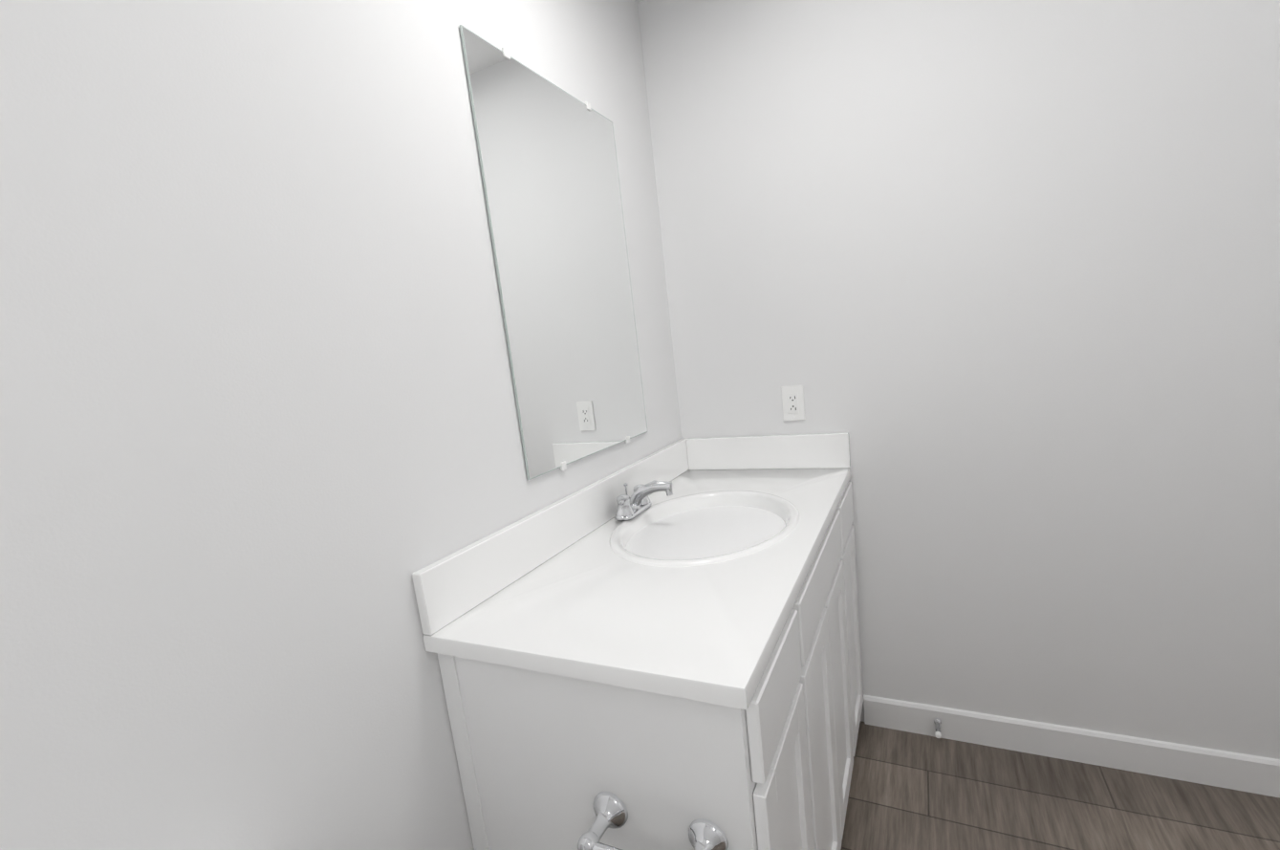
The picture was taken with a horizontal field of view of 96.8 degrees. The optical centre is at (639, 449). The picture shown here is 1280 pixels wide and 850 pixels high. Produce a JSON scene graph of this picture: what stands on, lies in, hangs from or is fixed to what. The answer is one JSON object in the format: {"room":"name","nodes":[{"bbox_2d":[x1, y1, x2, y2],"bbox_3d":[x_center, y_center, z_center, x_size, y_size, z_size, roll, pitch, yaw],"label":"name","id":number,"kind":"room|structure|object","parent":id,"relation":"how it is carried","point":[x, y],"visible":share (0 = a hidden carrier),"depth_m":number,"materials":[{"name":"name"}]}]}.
{"room":"bathroom","nodes":[
{"label":"bathroom","id":0,"kind":"room"},
{"bbox_2d":[0,0,681,849],"bbox_3d":[-0.447,0.012,0.971,0.100,2.440,2.650,-2,11,27],"label":"wall","id":1,"kind":"structure","parent":0,"point":[262,459],"depth_m":0.75,"materials":[{"name":"paint"}]},
{"bbox_2d":[459,24,647,479],"bbox_3d":[-0.162,-0.438,1.440,0.008,0.924,0.613,-2,11,27],"label":"mirror","id":2,"kind":"object","parent":1,"relation":"attached to","point":[547,152],"visible":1,"depth_m":1.36,"materials":[{"name":"clear glass"}]},
{"bbox_2d":[637,0,1279,759],"bbox_3d":[1.224,-0.276,1.531,2.400,2.440,0.100,-2,11,27],"label":"wall","id":3,"kind":"structure","parent":0,"point":[991,287],"depth_m":1.58,"materials":[{"name":"paint"}]},
{"bbox_2d":[781,384,804,420],"bbox_3d":[0.500,-0.152,1.854,0.070,0.115,0.008,-2,11,27],"label":"electrical outlet","id":4,"kind":"object","parent":3,"relation":"attached to","point":[792,402],"visible":1,"depth_m":1.85,"materials":[{"name":"white plastic"}]},
{"bbox_2d":[933,717,941,737],"bbox_3d":[0.953,0.891,1.815,0.022,0.022,0.080,-2,11,27],"label":"door stop","id":5,"kind":"object","parent":3,"relation":"attached to","point":[938,723],"visible":1,"depth_m":1.81,"materials":[{"name":"silver metal"}]},
{"bbox_2d":[863,694,1279,797],"bbox_3d":[1.544,0.872,1.572,1.725,0.105,0.012,-2,11,27],"label":"baseboard","id":6,"kind":"structure","parent":3,"relation":"attached to","point":[1235,770],"depth_m":1.68,"materials":[{"name":"white paint"}]},
{"bbox_2d":[840,720,1279,849],"bbox_3d":[0.769,1.225,0.647,2.500,0.100,2.650,-2,11,27],"label":"floor","id":7,"kind":"structure","parent":0,"point":[910,791],"depth_m":1.56,"materials":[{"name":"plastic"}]},
{"bbox_2d":[412,432,863,849],"bbox_3d":[0.183,0.583,1.439,0.572,1.022,1.306,-2,11,27],"label":"bathroom vanity","id":8,"kind":"object","parent":7,"relation":"on","point":[660,649],"visible":1,"depth_m":1.00,"materials":[{"name":"white paint"}]},
{"bbox_2d":[614,479,672,521],"bbox_3d":[0.021,0.128,1.525,0.146,0.089,0.226,-2,11,27],"label":"faucet","id":9,"kind":"object","parent":8,"relation":"on","point":[635,508],"depth_m":1.52,"materials":[{"name":"silver metal"}]}
]}

